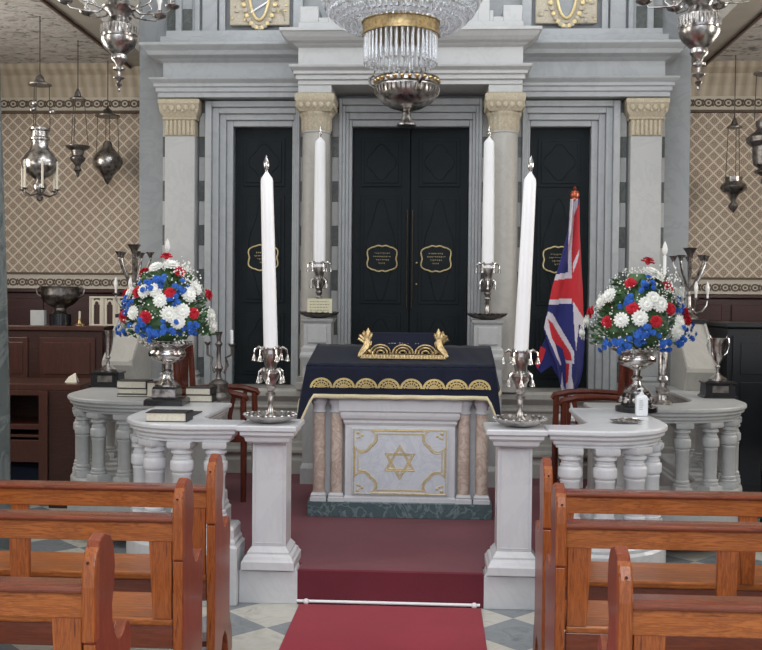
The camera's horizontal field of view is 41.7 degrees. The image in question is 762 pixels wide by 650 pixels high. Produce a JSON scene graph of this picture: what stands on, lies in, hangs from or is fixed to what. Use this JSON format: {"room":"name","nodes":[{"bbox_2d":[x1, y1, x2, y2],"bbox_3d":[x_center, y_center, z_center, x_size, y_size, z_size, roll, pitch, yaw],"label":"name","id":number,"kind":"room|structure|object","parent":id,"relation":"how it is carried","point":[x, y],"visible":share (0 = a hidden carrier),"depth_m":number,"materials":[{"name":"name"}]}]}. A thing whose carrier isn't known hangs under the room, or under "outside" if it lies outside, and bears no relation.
{"room":"house of worship","nodes":[
{"label":"house of worship","id":0,"kind":"room"},
{"bbox_2d":[10,462,48,480],"bbox_3d":[-2.776,1.239,7.942,0.470,0.300,0.400,1,1,3],"label":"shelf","id":1,"kind":"object","parent":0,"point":[19,470],"depth_m":7.74,"materials":[{"name":"wood"}]},
{"bbox_2d":[0,0,113,63],"bbox_3d":[-3.567,-2.311,3.445,1.900,0.105,12.600,1,1,3],"label":"ceiling","id":2,"kind":"structure","parent":0,"point":[19,19],"depth_m":8.26,"materials":[{"name":"paint"}]},
{"bbox_2d":[19,16,59,200],"bbox_3d":[-2.598,-1.648,7.615,0.326,1.410,0.290,1,1,3],"label":"lamp","id":3,"kind":"object","parent":2,"relation":"hanging from","point":[39,162],"visible":1,"depth_m":7.57,"materials":[{"name":"silver metal"}]},
{"bbox_2d":[65,41,89,176],"bbox_3d":[-2.519,-1.798,8.309,0.200,1.140,0.200,1,1,3],"label":"lamp","id":4,"kind":"object","parent":2,"relation":"hanging from","point":[77,158],"visible":1,"depth_m":8.28,"materials":[{"name":"silver metal"}]},
{"bbox_2d":[92,60,122,184],"bbox_3d":[-2.462,-1.824,9.006,0.270,1.120,0.270,1,1,3],"label":"hanging lamp","id":5,"kind":"object","parent":2,"relation":"hanging from","point":[107,161],"visible":1,"depth_m":8.95,"materials":[{"name":"silver metal"}]},
{"bbox_2d":[2,114,138,288],"bbox_3d":[-3.063,-1.370,9.550,2.070,2.055,0.400,1,1,3],"label":"wall","id":6,"kind":"structure","parent":0,"point":[81,227],"depth_m":9.34,"materials":[{"name":"beige paint"}]},
{"bbox_2d":[0,63,139,97],"bbox_3d":[-3.071,-2.252,9.230,2.070,0.275,0.200,1,1,3],"label":"trim","id":7,"kind":"structure","parent":6,"relation":"attached to","point":[15,78],"depth_m":9.23,"materials":[{"name":"beige paint"}]},
{"bbox_2d":[1,97,139,288],"bbox_3d":[-3.076,-1.230,9.329,2.070,1.775,0.050,1,1,3],"label":"trim","id":8,"kind":"structure","parent":6,"relation":"attached to","point":[61,105],"depth_m":9.31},
{"bbox_2d":[7,288,138,323],"bbox_3d":[-3.082,0.503,9.554,2.070,1.690,0.480,1,1,3],"label":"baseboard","id":9,"kind":"structure","parent":6,"relation":"attached to","point":[20,301],"depth_m":9.33,"materials":[{"name":"brown wood"}]},
{"bbox_2d":[40,0,139,68],"bbox_3d":[-2.483,-2.648,3.179,0.255,0.900,12.200,1,1,3],"label":"trim","id":10,"kind":"structure","parent":6,"relation":"attached to","point":[89,27],"depth_m":7.68,"materials":[{"name":"brown paint"}]},
{"bbox_2d":[0,505,761,649],"bbox_3d":[-0.057,1.571,3.345,9.000,0.100,12.600,1,1,3],"label":"floor","id":11,"kind":"structure","parent":0,"point":[255,626],"depth_m":5.02,"materials":[{"name":"tile"}]},
{"bbox_2d":[0,81,10,550],"bbox_3d":[-2.424,-0.420,5.871,0.600,3.720,0.600,1,1,3],"label":"column","id":12,"kind":"structure","parent":11,"relation":"on","point":[5,467],"depth_m":5.86,"materials":[{"name":"grey stone"}]},
{"bbox_2d":[10,377,90,507],"bbox_3d":[-2.678,0.915,7.919,0.820,0.950,0.620,1,1,3],"label":"wooden cabinet","id":13,"kind":"object","parent":11,"relation":"on","point":[42,418],"visible":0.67,"depth_m":7.62,"materials":[{"name":"brown wood"}]},
{"bbox_2d":[10,429,48,437],"bbox_3d":[-2.775,0.840,7.882,0.510,0.020,0.500,1,1,3],"label":"shelf","id":14,"kind":"object","parent":13,"relation":"attached to","point":[14,433],"depth_m":7.69,"materials":[{"name":"brown wood"}]},
{"bbox_2d":[10,437,48,461],"bbox_3d":[-2.776,0.955,7.885,0.510,0.170,0.500,1,1,3],"label":"drawer","id":15,"kind":"object","parent":13,"relation":"attached to","point":[22,449],"depth_m":7.63,"materials":[{"name":"brown wood"}]},
{"bbox_2d":[10,416,48,429],"bbox_3d":[-2.774,0.770,7.881,0.510,0.040,0.500,1,1,3],"label":"shelf","id":16,"kind":"object","parent":13,"relation":"attached to","point":[16,422],"depth_m":7.63,"materials":[{"name":"brown wood"}]},
{"bbox_2d":[10,390,48,395],"bbox_3d":[-2.772,0.510,7.875,0.510,0.040,0.500,1,1,3],"label":"shelf","id":17,"kind":"object","parent":13,"relation":"attached to","point":[12,392],"depth_m":7.62,"materials":[{"name":"brown wood"}]},
{"bbox_2d":[8,324,113,377],"bbox_3d":[-2.825,0.684,8.778,1.010,1.370,0.650,1,1,3],"label":"cabinet","id":18,"kind":"object","parent":11,"relation":"on","point":[38,351],"visible":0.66,"depth_m":8.45,"materials":[{"name":"brown wood"}]},
{"bbox_2d":[30,310,46,325],"bbox_3d":[-2.925,-0.062,8.541,0.120,0.130,0.060,1,1,3],"label":"box","id":19,"kind":"object","parent":18,"relation":"on","point":[37,317],"visible":0.96,"depth_m":8.51,"materials":[{"name":"white cardboard"}]},
{"bbox_2d":[36,286,84,325],"bbox_3d":[-2.760,-0.167,8.610,0.328,0.340,0.328,-1,2,-42],"label":"bowl","id":20,"kind":"object","parent":18,"relation":"on","point":[60,298],"visible":1,"depth_m":8.52,"materials":[{"name":"silver metal"}]},
{"bbox_2d":[89,296,125,325],"bbox_3d":[-2.318,-0.119,8.552,0.351,0.250,0.030,1,1,3],"label":"rack","id":21,"kind":"object","parent":18,"relation":"on","point":[102,312],"visible":0.62,"depth_m":8.55,"materials":[{"name":"beige wood"}]},
{"bbox_2d":[0,532,130,649],"bbox_3d":[-1.602,1.045,2.970,1.658,0.943,0.390,1,1,3],"label":"pew","id":22,"kind":"object","parent":11,"relation":"on","point":[80,609],"visible":1,"depth_m":2.76,"materials":[{"name":"brown wood"}]},
{"bbox_2d":[0,478,202,649],"bbox_3d":[-1.536,1.025,3.848,1.658,0.943,0.390,1,1,3],"label":"pew","id":23,"kind":"object","parent":11,"relation":"on","point":[169,616],"visible":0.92,"depth_m":3.66,"materials":[{"name":"brown wood"}]},
{"bbox_2d":[0,453,231,649],"bbox_3d":[-1.517,1.011,4.438,1.658,0.943,0.390,1,1,3],"label":"pew","id":24,"kind":"object","parent":11,"relation":"on","point":[132,571],"visible":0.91,"depth_m":4.26,"materials":[{"name":"brown wood"}]},
{"bbox_2d":[126,402,244,605],"bbox_3d":[-1.067,0.980,5.785,0.688,0.950,1.150,1,1,3],"label":"balustrade","id":25,"kind":"object","parent":11,"relation":"on","point":[162,451],"visible":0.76,"depth_m":5.29,"materials":[{"name":"white stone"}]},
{"bbox_2d":[141,341,192,405],"bbox_3d":[-1.323,0.296,6.189,0.320,0.392,0.316,1,1,3],"label":"bowl","id":26,"kind":"object","parent":25,"relation":"on","point":[166,392],"visible":0.88,"depth_m":6.11,"materials":[{"name":"silver metal"}]},
{"bbox_2d":[115,252,217,348],"bbox_3d":[-1.314,-0.152,6.162,0.588,0.594,0.600,-1,2,-45],"label":"flower arrangement","id":27,"kind":"object","parent":26,"relation":"on","point":[167,311],"visible":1,"depth_m":6.02,"materials":[{"name":"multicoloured plant"}]},
{"bbox_2d":[146,409,192,421],"bbox_3d":[-1.138,0.488,5.382,0.220,0.050,0.150,1,1,2],"label":"book","id":28,"kind":"object","parent":25,"relation":"on","point":[154,415],"visible":1,"depth_m":5.31,"materials":[{"name":"white paper"}]},
{"bbox_2d":[236,419,303,603],"bbox_3d":[-0.589,0.994,5.354,0.310,0.950,0.350,1,1,3],"label":"pedestal","id":29,"kind":"object","parent":11,"relation":"on","point":[268,571],"visible":0.98,"depth_m":5.28,"materials":[{"name":"white stone"}]},
{"bbox_2d":[243,345,297,423],"bbox_3d":[-0.587,0.315,5.318,0.298,0.409,0.294,1,1,3],"label":"candlestick","id":30,"kind":"object","parent":29,"relation":"on","point":[270,375],"visible":0.99,"depth_m":5.29,"materials":[{"name":"silver metal"}]},
{"bbox_2d":[261,155,277,347],"bbox_3d":[-0.596,-0.374,5.303,0.076,1.053,0.075,-1,1,3],"label":"candle","id":31,"kind":"object","parent":30,"relation":"on","point":[270,336],"visible":0.96,"depth_m":5.28,"materials":[{"name":"white wax"}]},
{"bbox_2d":[279,604,486,649],"bbox_3d":[-0.135,1.549,1.884,0.950,0.013,6.675,1,1,3],"label":"carpet runner","id":32,"kind":"object","parent":11,"relation":"on","point":[312,626],"visible":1,"depth_m":4.86,"materials":[{"name":"red carpet"}]},
{"bbox_2d":[483,422,547,609],"bbox_3d":[0.699,1.007,5.285,0.310,0.950,0.350,1,1,3],"label":"pedestal","id":33,"kind":"object","parent":11,"relation":"on","point":[509,571],"visible":0.82,"depth_m":5.21,"materials":[{"name":"white stone"}]},
{"bbox_2d":[492,348,547,427],"bbox_3d":[0.731,0.328,5.247,0.298,0.409,0.294,1,1,3],"label":"candlestick","id":34,"kind":"object","parent":33,"relation":"on","point":[520,360],"visible":1,"depth_m":5.21,"materials":[{"name":"silver metal"}]},
{"bbox_2d":[514,155,535,350],"bbox_3d":[0.753,-0.359,5.230,0.107,1.054,0.075,1,1,3],"label":"candle","id":35,"kind":"object","parent":34,"relation":"on","point":[522,323],"visible":0.98,"depth_m":5.20,"materials":[{"name":"white wax"}]},
{"bbox_2d":[543,408,667,562],"bbox_3d":[1.222,1.003,5.662,0.688,0.950,1.150,1,1,3],"label":"balustrade","id":36,"kind":"object","parent":11,"relation":"on","point":[637,447],"visible":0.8,"depth_m":5.17,"materials":[{"name":"white stone"}]},
{"bbox_2d":[610,346,662,412],"bbox_3d":[1.543,0.325,6.035,0.320,0.392,0.316,1,1,3],"label":"bowl","id":37,"kind":"object","parent":36,"relation":"on","point":[644,358],"visible":0.73,"depth_m":5.96,"materials":[{"name":"silver metal"}]},
{"bbox_2d":[579,257,696,357],"bbox_3d":[1.544,-0.107,6.008,0.636,0.613,0.583,0,1,-21],"label":"flower arrangement","id":38,"kind":"object","parent":37,"relation":"in","point":[635,316],"visible":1,"depth_m":5.88,"materials":[{"name":"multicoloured plant"}]},
{"bbox_2d":[635,388,647,415],"bbox_3d":[1.508,0.445,5.788,0.066,0.163,0.046,1,1,3],"label":"pump bottle","id":39,"kind":"object","parent":36,"relation":"on","point":[641,400],"visible":1,"depth_m":5.77,"materials":[{"name":"white plastic"}]},
{"bbox_2d":[533,457,761,649],"bbox_3d":[1.514,1.041,4.325,1.658,0.943,0.390,1,1,3],"label":"pew","id":40,"kind":"object","parent":11,"relation":"on","point":[648,578],"visible":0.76,"depth_m":4.18,"materials":[{"name":"brown wood"}]},
{"bbox_2d":[545,483,761,649],"bbox_3d":[1.461,1.055,3.727,1.658,0.943,0.390,1,1,3],"label":"pew","id":41,"kind":"object","parent":11,"relation":"on","point":[578,619],"visible":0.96,"depth_m":3.59,"materials":[{"name":"brown wood"}]},
{"bbox_2d":[598,545,761,649],"bbox_3d":[1.461,1.077,2.786,1.658,0.943,0.390,1,1,3],"label":"pew","id":42,"kind":"object","parent":11,"relation":"on","point":[636,621],"visible":1,"depth_m":2.64,"materials":[{"name":"brown wood"}]},
{"bbox_2d":[707,321,761,491],"bbox_3d":[3.379,0.712,8.035,1.400,1.460,0.666,1,1,3],"label":"cabinet","id":43,"kind":"object","parent":11,"relation":"on","point":[742,365],"visible":0.59,"depth_m":7.75,"materials":[{"name":"paint"}]},
{"bbox_2d":[225,473,586,608],"bbox_3d":[0.139,1.346,6.943,4.400,0.185,3.385,1,1,3],"label":"platform","id":44,"kind":"structure","parent":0,"point":[342,558],"depth_m":5.65,"materials":[{"name":"red carpet"}]},
{"bbox_2d":[67,379,221,511],"bbox_3d":[-1.589,0.890,7.301,1.100,0.850,1.795,1,1,3],"label":"balustrade","id":45,"kind":"object","parent":44,"relation":"on","point":[104,449],"visible":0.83,"depth_m":6.54,"materials":[{"name":"grey stone"}]},
{"bbox_2d":[89,330,125,387],"bbox_3d":[-2.027,0.249,7.428,0.230,0.415,0.180,1,1,3],"label":"trophy cup","id":46,"kind":"object","parent":45,"relation":"on","point":[108,375],"visible":0.98,"depth_m":7.36,"materials":[{"name":"silver metal"}]},
{"bbox_2d":[102,314,150,378],"bbox_3d":[-2.018,0.179,7.949,0.260,0.530,0.515,1,1,3],"label":"marble pedestal","id":47,"kind":"object","parent":45,"relation":"on","point":[129,355],"visible":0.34,"depth_m":7.83,"materials":[{"name":"white stone"}]},
{"bbox_2d":[113,244,154,313],"bbox_3d":[-2.013,-0.371,8.105,0.307,0.562,0.319,-1,2,-42],"label":"candelabrum","id":48,"kind":"object","parent":47,"relation":"on","point":[134,248],"visible":0.55,"depth_m":8.09,"materials":[{"name":"silver metal"}]},
{"bbox_2d":[127,244,140,256],"bbox_3d":[-2.002,-0.602,8.108,0.110,0.102,0.108,1,1,3],"label":"cup","id":49,"kind":"object","parent":48,"relation":"on","point":[133,247],"depth_m":8.08,"materials":[{"name":"silver metal"}]},
{"bbox_2d":[117,394,146,396],"bbox_3d":[-1.646,0.467,6.731,0.220,0.018,0.160,1,1,0],"label":"book","id":50,"kind":"object","parent":45,"relation":"on","point":[119,395],"visible":0.45,"depth_m":6.65,"materials":[{"name":"beige paper"}]},
{"bbox_2d":[118,388,146,393],"bbox_3d":[-1.651,0.439,6.731,0.200,0.038,0.150,1,1,3],"label":"book","id":51,"kind":"object","parent":50,"relation":"on","point":[120,390],"visible":0.57,"depth_m":6.66,"materials":[{"name":"beige paper"}]},
{"bbox_2d":[116,379,152,388],"bbox_3d":[-1.655,0.395,6.730,0.205,0.050,0.150,1,1,5],"label":"book","id":52,"kind":"object","parent":51,"relation":"on","point":[123,383],"visible":0.8,"depth_m":6.66,"materials":[{"name":"beige paper"}]},
{"bbox_2d":[186,393,215,401],"bbox_3d":[-1.152,0.466,6.414,0.170,0.045,0.130,1,1,1],"label":"book","id":53,"kind":"object","parent":45,"relation":"on","point":[193,398],"visible":0.79,"depth_m":6.35,"materials":[{"name":"beige paper"}]},
{"bbox_2d":[185,386,215,394],"bbox_3d":[-1.157,0.421,6.413,0.165,0.045,0.130,1,1,4],"label":"book","id":54,"kind":"object","parent":53,"relation":"on","point":[191,390],"visible":1,"depth_m":6.35,"materials":[{"name":"beige paper"}]},
{"bbox_2d":[204,330,234,399],"bbox_3d":[-1.070,0.257,6.595,0.169,0.455,0.170,-1,2,-43],"label":"candelabrum","id":55,"kind":"object","parent":45,"relation":"on","point":[221,385],"visible":0.94,"depth_m":6.58,"materials":[{"name":"silver metal"}]},
{"bbox_2d":[173,345,259,501],"bbox_3d":[-1.186,0.690,7.242,0.553,1.091,0.490,1,1,3],"label":"wooden armchair","id":56,"kind":"object","parent":44,"relation":"on","point":[180,368],"visible":0.31,"depth_m":7.02,"materials":[{"name":"brown wood"}]},
{"bbox_2d":[300,318,335,483],"bbox_3d":[-0.491,0.587,7.833,0.264,1.280,0.264,1,1,3],"label":"pedestal","id":57,"kind":"object","parent":44,"relation":"on","point":[317,331],"visible":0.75,"depth_m":7.72,"materials":[{"name":"grey stone"}]},
{"bbox_2d":[299,261,338,317],"bbox_3d":[-0.483,-0.276,7.813,0.317,0.445,0.314,1,1,3],"label":"candlestick","id":58,"kind":"object","parent":57,"relation":"on","point":[319,282],"visible":0.97,"depth_m":7.77,"materials":[{"name":"silver metal"}]},
{"bbox_2d":[313,126,325,266],"bbox_3d":[-0.477,-1.001,7.796,0.096,1.098,0.095,1,1,3],"label":"candle","id":59,"kind":"object","parent":58,"relation":"on","point":[319,239],"visible":0.98,"depth_m":7.76,"materials":[{"name":"white wax"}]},
{"bbox_2d":[307,299,331,312],"bbox_3d":[-0.471,-0.148,7.692,0.190,0.110,0.008,1,1,3],"label":"card","id":60,"kind":"object","parent":58,"relation":"on","point":[313,305],"visible":1,"depth_m":7.69,"materials":[{"name":"beige paper"}]},
{"bbox_2d":[297,598,479,607],"bbox_3d":[0.036,1.459,5.234,0.960,0.038,0.044,1,1,3],"label":"rod","id":61,"kind":"object","parent":44,"relation":"attached to","point":[305,601],"visible":1,"depth_m":5.23,"materials":[{"name":"white metal"}]},
{"bbox_2d":[307,366,491,519],"bbox_3d":[0.140,0.713,6.838,1.210,1.085,0.645,1,1,3],"label":"altar","id":62,"kind":"object","parent":44,"relation":"on","point":[373,458],"visible":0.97,"depth_m":6.54,"materials":[{"name":"white stone"}]},
{"bbox_2d":[294,344,501,437],"bbox_3d":[0.138,0.440,6.778,1.363,0.586,0.695,1,1,3],"label":"altar cloth","id":63,"kind":"object","parent":62,"relation":"on","point":[469,372],"visible":0.91,"depth_m":6.49,"materials":[{"name":"blue fabric"}]},
{"bbox_2d":[357,328,448,358],"bbox_3d":[0.151,0.121,6.747,0.615,0.203,0.198,1,1,3],"label":"book stand","id":64,"kind":"object","parent":63,"relation":"on","point":[380,345],"visible":1,"depth_m":6.68,"materials":[{"name":"gold metal"}]},
{"bbox_2d":[470,319,503,487],"bbox_3d":[0.817,0.600,7.763,0.264,1.280,0.264,1,1,3],"label":"pedestal","id":65,"kind":"object","parent":44,"relation":"on","point":[485,332],"visible":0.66,"depth_m":7.64,"materials":[{"name":"grey stone"}]},
{"bbox_2d":[467,262,506,319],"bbox_3d":[0.825,-0.263,7.743,0.317,0.445,0.314,1,1,3],"label":"candlestick","id":66,"kind":"object","parent":65,"relation":"on","point":[487,284],"visible":0.99,"depth_m":7.70,"materials":[{"name":"silver metal"}]},
{"bbox_2d":[482,126,494,267],"bbox_3d":[0.831,-0.988,7.726,0.096,1.098,0.095,1,1,3],"label":"candle","id":67,"kind":"object","parent":66,"relation":"on","point":[489,145],"visible":0.98,"depth_m":7.69,"materials":[{"name":"white wax"}]},
{"bbox_2d":[535,186,584,487],"bbox_3d":[1.404,0.089,7.720,0.433,2.315,0.280,1,1,3],"label":"flag","id":68,"kind":"object","parent":44,"relation":"on","point":[562,348],"visible":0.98,"depth_m":7.66,"materials":[{"name":"multicoloured fabric"}]},
{"bbox_2d":[550,364,632,483],"bbox_3d":[1.501,0.718,7.098,0.553,1.091,0.490,1,1,3],"label":"wooden armchair","id":69,"kind":"object","parent":44,"relation":"on","point":[625,373],"visible":0.28,"depth_m":7.28,"materials":[{"name":"brown wood"}]},
{"bbox_2d":[583,386,746,521],"bbox_3d":[1.905,0.925,7.113,1.100,0.850,1.795,1,1,3],"label":"balustrade","id":70,"kind":"object","parent":44,"relation":"on","point":[707,438],"visible":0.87,"depth_m":6.37,"materials":[{"name":"grey stone"}]},
{"bbox_2d":[653,242,671,404],"bbox_3d":[1.830,-0.014,6.472,0.120,1.055,0.120,1,1,3],"label":"candlestick","id":71,"kind":"object","parent":70,"relation":"on","point":[662,391],"visible":0.71,"depth_m":6.45,"materials":[{"name":"silver metal"}]},
{"bbox_2d":[670,319,715,389],"bbox_3d":[2.415,0.225,7.711,0.260,0.530,0.515,1,1,3],"label":"marble pedestal","id":72,"kind":"object","parent":70,"relation":"on","point":[690,363],"visible":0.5,"depth_m":7.60,"materials":[{"name":"white stone"}]},
{"bbox_2d":[669,248,710,318],"bbox_3d":[2.420,-0.326,7.867,0.307,0.562,0.319,-1,2,-42],"label":"candelabrum","id":73,"kind":"object","parent":72,"relation":"on","point":[689,251],"visible":0.82,"depth_m":7.86,"materials":[{"name":"silver metal"}]},
{"bbox_2d":[683,248,696,260],"bbox_3d":[2.432,-0.556,7.870,0.110,0.102,0.108,1,1,3],"label":"cup","id":74,"kind":"object","parent":73,"relation":"on","point":[689,251],"depth_m":7.85,"materials":[{"name":"silver metal"}]},
{"bbox_2d":[697,336,737,398],"bbox_3d":[2.356,0.288,6.992,0.230,0.436,0.180,1,1,3],"label":"trophy cup","id":75,"kind":"object","parent":70,"relation":"on","point":[717,386],"visible":1,"depth_m":6.94,"materials":[{"name":"silver metal"}]},
{"bbox_2d":[139,0,690,388],"bbox_3d":[0.280,-1.858,8.958,4.660,6.500,1.000,1,1,3],"label":"wall","id":76,"kind":"structure","parent":0,"point":[677,120],"depth_m":8.48,"materials":[{"name":"grey paint"}]},
{"bbox_2d":[139,30,297,100],"bbox_3d":[-1.225,-2.186,8.470,1.520,0.570,0.540,1,1,3],"label":"trim","id":77,"kind":"structure","parent":76,"relation":"attached to","point":[205,65],"depth_m":8.33,"materials":[{"name":"grey stone"}]},
{"bbox_2d":[230,0,289,29],"bbox_3d":[-1.022,-3.009,8.443,0.510,1.049,0.069,1,1,3],"label":"carved panel","id":78,"kind":"object","parent":76,"relation":"attached to","point":[257,14],"visible":1,"depth_m":8.44,"materials":[{"name":"grey stone"}]},
{"bbox_2d":[235,128,292,383],"bbox_3d":[-1.006,-0.593,8.686,0.497,2.195,0.218,1,1,3],"label":"door","id":79,"kind":"structure","parent":76,"relation":"in","point":[252,145],"depth_m":8.60,"materials":[{"name":"black wood"}]},
{"bbox_2d":[352,128,468,345],"bbox_3d":[0.249,-0.580,8.618,0.980,2.195,0.221,1,1,3],"label":"door","id":80,"kind":"structure","parent":76,"relation":"in","point":[410,186],"depth_m":8.53,"materials":[{"name":"black wood"}]},
{"bbox_2d":[279,21,541,95],"bbox_3d":[0.246,-2.182,8.251,2.070,0.500,0.770,1,1,3],"label":"trim","id":81,"kind":"structure","parent":76,"relation":"attached to","point":[480,54],"depth_m":7.97,"materials":[{"name":"white paint"}]},
{"bbox_2d":[300,0,521,21],"bbox_3d":[0.247,-2.709,8.168,1.780,0.562,0.340,1,1,3],"label":"trim","id":82,"kind":"structure","parent":76,"relation":"attached to","point":[509,12],"depth_m":7.97,"materials":[{"name":"white paint"}]},
{"bbox_2d":[204,98,620,389],"bbox_3d":[0.240,-0.686,8.428,3.470,2.420,0.115,1,1,3],"label":"trim","id":83,"kind":"structure","parent":76,"relation":"attached to","point":[603,117],"depth_m":8.41,"materials":[{"name":"grey paint"}]},
{"bbox_2d":[162,100,664,389],"bbox_3d":[0.241,-0.632,8.467,4.230,2.310,0.040,1,1,3],"label":"trim","id":84,"kind":"structure","parent":76,"relation":"attached to","point":[623,126],"depth_m":8.46,"materials":[{"name":"grey stone"}]},
{"bbox_2d":[167,6,662,30],"bbox_3d":[0.267,-3.521,8.399,4.160,2.090,0.040,1,1,3],"label":"trim","id":85,"kind":"structure","parent":76,"relation":"attached to","point":[641,11],"depth_m":8.30,"materials":[{"name":"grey stone"}]},
{"bbox_2d":[168,0,662,30],"bbox_3d":[0.268,-3.725,8.374,4.160,2.540,0.080,1,1,3],"label":"trim","id":86,"kind":"structure","parent":76,"relation":"attached to","point":[617,17],"depth_m":8.44,"materials":[{"name":"white paint"}]},
{"bbox_2d":[188,384,675,478],"bbox_3d":[0.219,0.874,8.345,4.760,0.695,0.505,1,1,3],"label":"trim","id":87,"kind":"structure","parent":76,"relation":"attached to","point":[537,401],"depth_m":8.14,"materials":[{"name":"beige stone"}]},
{"bbox_2d":[158,98,203,384],"bbox_3d":[-1.700,-0.700,8.484,0.350,2.410,0.203,1,1,3],"label":"pilaster","id":88,"kind":"object","parent":87,"relation":"on","point":[181,116],"visible":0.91,"depth_m":8.43,"materials":[{"name":"grey stone"}]},
{"bbox_2d":[295,85,337,388],"bbox_3d":[-0.533,-0.712,8.296,0.324,2.465,0.462,1,1,3],"label":"marble column","id":89,"kind":"structure","parent":87,"relation":"on","point":[317,105],"depth_m":8.12,"materials":[{"name":"stone"}]},
{"bbox_2d":[484,84,525,391],"bbox_3d":[0.995,-0.697,8.213,0.324,2.465,0.462,1,1,3],"label":"marble column","id":90,"kind":"structure","parent":87,"relation":"on","point":[504,104],"depth_m":8.03,"materials":[{"name":"stone"}]},
{"bbox_2d":[623,97,669,391],"bbox_3d":[2.174,-0.660,8.275,0.350,2.410,0.203,1,1,3],"label":"pilaster","id":91,"kind":"object","parent":87,"relation":"on","point":[645,117],"visible":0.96,"depth_m":8.22,"materials":[{"name":"grey stone"}]},
{"bbox_2d":[527,128,588,387],"bbox_3d":[1.504,-0.567,8.551,0.497,2.195,0.218,1,1,3],"label":"door","id":92,"kind":"structure","parent":76,"relation":"in","point":[560,156],"depth_m":8.46,"materials":[{"name":"black wood"}]},
{"bbox_2d":[535,0,596,27],"bbox_3d":[1.544,-2.983,8.306,0.510,1.049,0.067,1,1,3],"label":"carved panel","id":93,"kind":"object","parent":76,"relation":"attached to","point":[564,13],"visible":1,"depth_m":8.30,"materials":[{"name":"grey stone"}]},
{"bbox_2d":[523,28,685,100],"bbox_3d":[1.731,-2.155,8.312,1.520,0.570,0.540,1,1,3],"label":"trim","id":94,"kind":"structure","parent":76,"relation":"attached to","point":[621,64],"depth_m":8.16,"materials":[{"name":"grey stone"}]},
{"bbox_2d":[691,0,761,66],"bbox_3d":[2.424,-2.597,2.915,0.255,0.900,12.200,1,1,3],"label":"trim","id":95,"kind":"structure","parent":76,"relation":"attached to","point":[737,19],"depth_m":7.51,"materials":[{"name":"brown paint"}]},
{"bbox_2d":[688,113,761,294],"bbox_3d":[3.657,-1.301,9.189,2.070,2.055,0.400,1,1,3],"label":"wall","id":96,"kind":"structure","parent":0,"point":[732,242],"depth_m":9.02,"materials":[{"name":"beige paint"}]},
{"bbox_2d":[690,96,761,293],"bbox_3d":[3.644,-1.161,8.967,2.070,1.775,0.050,1,1,3],"label":"trim","id":97,"kind":"structure","parent":96,"relation":"attached to","point":[699,104],"depth_m":8.98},
{"bbox_2d":[691,294,761,321],"bbox_3d":[3.638,0.572,9.193,2.070,1.690,0.480,1,1,3],"label":"wainscoting","id":98,"kind":"structure","parent":96,"relation":"attached to","point":[743,308],"depth_m":8.99,"materials":[{"name":"brown wood"}]},
{"bbox_2d":[691,61,761,95],"bbox_3d":[3.649,-2.184,8.868,2.070,0.275,0.200,1,1,3],"label":"trim","id":99,"kind":"structure","parent":96,"relation":"attached to","point":[719,78],"depth_m":8.91,"materials":[{"name":"beige paint"}]},
{"bbox_2d":[713,18,761,60],"bbox_3d":[3.523,-2.239,3.064,1.900,0.105,12.600,1,1,3],"label":"ceiling","id":100,"kind":"structure","parent":0,"point":[748,47],"depth_m":8.37,"materials":[{"name":"paint"}]},
{"bbox_2d":[720,55,746,212],"bbox_3d":[3.044,-1.645,8.613,0.230,1.360,0.230,1,1,3],"label":"lamp","id":101,"kind":"object","parent":100,"relation":"hanging from","point":[733,186],"visible":1,"depth_m":8.58,"materials":[{"name":"silver metal"}]},
{"bbox_2d":[746,70,761,182],"bbox_3d":[2.976,-1.685,7.714,0.296,1.240,0.296,1,1,3],"label":"lamp","id":102,"kind":"object","parent":100,"relation":"hanging from","point":[754,140],"visible":1,"depth_m":7.68,"materials":[{"name":"silver metal"}]},
{"bbox_3d":[0.003,-5.026,3.190,5.500,0.100,12.600,1,1,3],"label":"ceiling","id":103,"kind":"structure","parent":0,"visible":0},
{"bbox_2d":[57,0,179,91],"bbox_3d":[-1.546,-3.221,5.920,0.663,3.665,0.663,1,1,14],"label":"chandelier","id":104,"kind":"object","parent":103,"relation":"hanging from","point":[119,36],"visible":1,"depth_m":5.90,"materials":[{"name":"silver metal"}]},
{"bbox_2d":[320,0,482,73],"bbox_3d":[0.132,-3.292,5.928,1.004,3.494,1.008,1,2,32],"label":"crystal chandelier","id":105,"kind":"object","parent":103,"relation":"hanging from","point":[404,29],"visible":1,"depth_m":5.81,"materials":[{"name":"white"}]},
{"bbox_2d":[368,0,440,127],"bbox_3d":[0.182,-3.254,7.219,0.532,3.630,0.504,1,1,3],"label":"oil lamp","id":106,"kind":"object","parent":103,"relation":"hanging from","point":[406,93],"visible":0.98,"depth_m":7.11,"materials":[{"name":"silver metal"}]},
{"bbox_2d":[635,0,750,90],"bbox_3d":[1.696,-3.124,5.246,0.663,3.770,0.663,1,1,14],"label":"chandelier","id":107,"kind":"object","parent":103,"relation":"hanging from","point":[699,28],"visible":1,"depth_m":5.24,"materials":[{"name":"silver metal"}]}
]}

